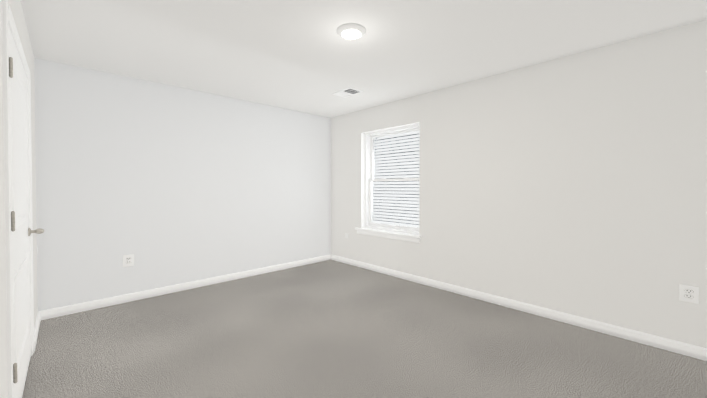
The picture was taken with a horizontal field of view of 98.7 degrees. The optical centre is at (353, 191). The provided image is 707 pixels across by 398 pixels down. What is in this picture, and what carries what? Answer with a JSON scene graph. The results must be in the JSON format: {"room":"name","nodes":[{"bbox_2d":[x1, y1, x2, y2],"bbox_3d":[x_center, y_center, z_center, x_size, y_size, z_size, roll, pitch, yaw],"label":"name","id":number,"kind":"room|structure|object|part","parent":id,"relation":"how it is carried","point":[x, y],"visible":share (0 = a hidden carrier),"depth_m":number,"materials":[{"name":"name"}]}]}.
{"room":"empty bedroom","nodes":[
{"label":"empty bedroom","id":0,"kind":"room"},
{"bbox_2d":[0,0,37,397],"bbox_3d":[-1.407,0.007,1.020,0.240,2.440,4.735,-1,1,-43],"label":"wall","id":1,"kind":"structure","parent":0,"point":[16,8],"depth_m":1.36,"materials":[{"name":"grey paint"}]},
{"bbox_2d":[2,0,33,397],"bbox_3d":[-2.080,0.169,1.743,0.255,2.097,1.256,-1,1,-43],"label":"door frame","id":2,"kind":"structure","parent":1,"relation":"attached to","point":[7,16],"depth_m":1.38,"materials":[{"name":"white wood"}]},
{"bbox_2d":[8,25,43,397],"bbox_3d":[-1.981,0.194,1.832,0.124,2.016,1.094,-1,1,-43],"label":"door","id":3,"kind":"structure","parent":1,"relation":"in","point":[19,187],"depth_m":1.78,"materials":[{"name":"white paint"}]},
{"bbox_3d":[-1.626,0.141,1.424,0.051,1.548,0.013,-1,1,-43],"label":"door hinges","id":4,"kind":"part","parent":3,"relation":"part of","materials":[{"name":"silver metal"}]},
{"bbox_3d":[-2.312,0.287,2.191,0.113,0.060,0.119,-1,1,-43],"label":"knob","id":5,"kind":"part","parent":3,"relation":"part of","materials":[{"name":"grey metal"}]},
{"bbox_2d":[34,311,40,350],"bbox_3d":[-1.312,1.183,1.124,0.019,0.085,4.735,-1,1,-43],"label":"baseboard","id":6,"kind":"structure","parent":1,"relation":"attached to","point":[37,324],"depth_m":2.53,"materials":[{"name":"white wood"}]},
{"bbox_2d":[34,58,330,310],"bbox_3d":[-1.751,-0.033,4.122,4.011,2.440,0.240,-1,1,-43],"label":"wall","id":7,"kind":"structure","parent":0,"point":[166,185],"depth_m":3.52,"materials":[{"name":"grey paint"}]},
{"bbox_2d":[123,254,133,266],"bbox_3d":[-2.447,0.751,3.300,0.100,0.124,0.008,-1,1,-43],"label":"electrical outlet","id":8,"kind":"object","parent":7,"relation":"attached to","point":[128,260],"visible":1,"depth_m":3.30,"materials":[{"name":"white plastic"}]},
{"bbox_2d":[39,254,330,319],"bbox_3d":[-1.662,1.146,4.043,3.530,0.085,0.019,-1,1,-43],"label":"baseboard","id":9,"kind":"structure","parent":7,"relation":"attached to","point":[79,307],"depth_m":3.52,"materials":[{"name":"white wood"}]},
{"bbox_2d":[21,0,706,117],"bbox_3d":[-0.039,-1.290,2.301,4.011,0.120,5.215,-1,1,-43],"label":"ceiling","id":10,"kind":"structure","parent":0,"point":[303,56],"depth_m":2.46,"materials":[{"name":"white paint"}]},
{"bbox_2d":[332,87,363,97],"bbox_3d":[-0.074,-1.245,3.823,0.235,0.009,0.353,-1,1,-43],"label":"ceiling vent","id":11,"kind":"object","parent":10,"relation":"in","point":[347,92],"visible":1,"depth_m":3.81,"materials":[{"name":"white metal"}]},
{"bbox_2d":[337,23,365,39],"bbox_3d":[-0.017,-1.215,2.323,0.225,0.030,0.225,-1,1,-43],"label":"recessed light","id":12,"kind":"object","parent":10,"relation":"in","point":[351,31],"visible":1,"depth_m":2.28,"materials":[{"name":"white"}]},
{"bbox_2d":[22,260,706,397],"bbox_3d":[-0.039,1.260,2.333,4.011,0.100,5.215,-1,1,-43],"label":"floor","id":13,"kind":"structure","parent":0,"point":[329,329],"depth_m":2.32,"materials":[{"name":"carpet"}]},
{"bbox_2d":[331,20,706,347],"bbox_3d":[1.329,-0.026,3.615,0.240,2.440,4.735,-1,1,-43],"label":"wall","id":14,"kind":"structure","parent":0,"point":[575,184],"depth_m":2.77,"materials":[{"name":"grey paint"}]},
{"bbox_2d":[355,227,420,238],"bbox_3d":[0.477,0.587,4.372,0.116,0.030,1.197,-1,1,-43],"label":"window sill","id":15,"kind":"structure","parent":14,"relation":"attached to","point":[393,233],"depth_m":4.25,"materials":[{"name":"white wood"}]},
{"bbox_2d":[357,122,419,242],"bbox_3d":[0.539,-0.123,4.421,0.239,1.568,1.157,-1,1,-43],"label":"window","id":16,"kind":"structure","parent":14,"relation":"in","point":[369,167],"depth_m":4.65,"materials":[{"name":"white plastic"}]},
{"bbox_2d":[331,254,706,360],"bbox_3d":[1.234,1.152,3.541,0.019,0.085,4.735,-1,1,-43],"label":"baseboard","id":17,"kind":"structure","parent":14,"relation":"attached to","point":[690,350],"depth_m":2.84,"materials":[{"name":"white wood"}]},
{"bbox_2d":[679,284,698,303],"bbox_3d":[2.474,0.754,2.238,0.008,0.124,0.100,-1,1,-43],"label":"electrical outlet","id":18,"kind":"object","parent":14,"relation":"attached to","point":[688,293],"visible":1,"depth_m":2.23,"materials":[{"name":"white plastic"}]},
{"bbox_3d":[2.163,4.191,5.840,3.960,0.050,34.735,-1,1,-43],"label":"ground","id":19,"kind":"structure","parent":0,"visible":0},
{"bbox_2d":[373,131,418,227],"bbox_3d":[3.515,-0.290,7.065,0.234,9.024,34.735,-1,1,-43],"label":"siding","id":20,"kind":"object","parent":19,"relation":"on","point":[401,207],"depth_m":9.24,"materials":[{"name":"grey plastic"}]}
]}

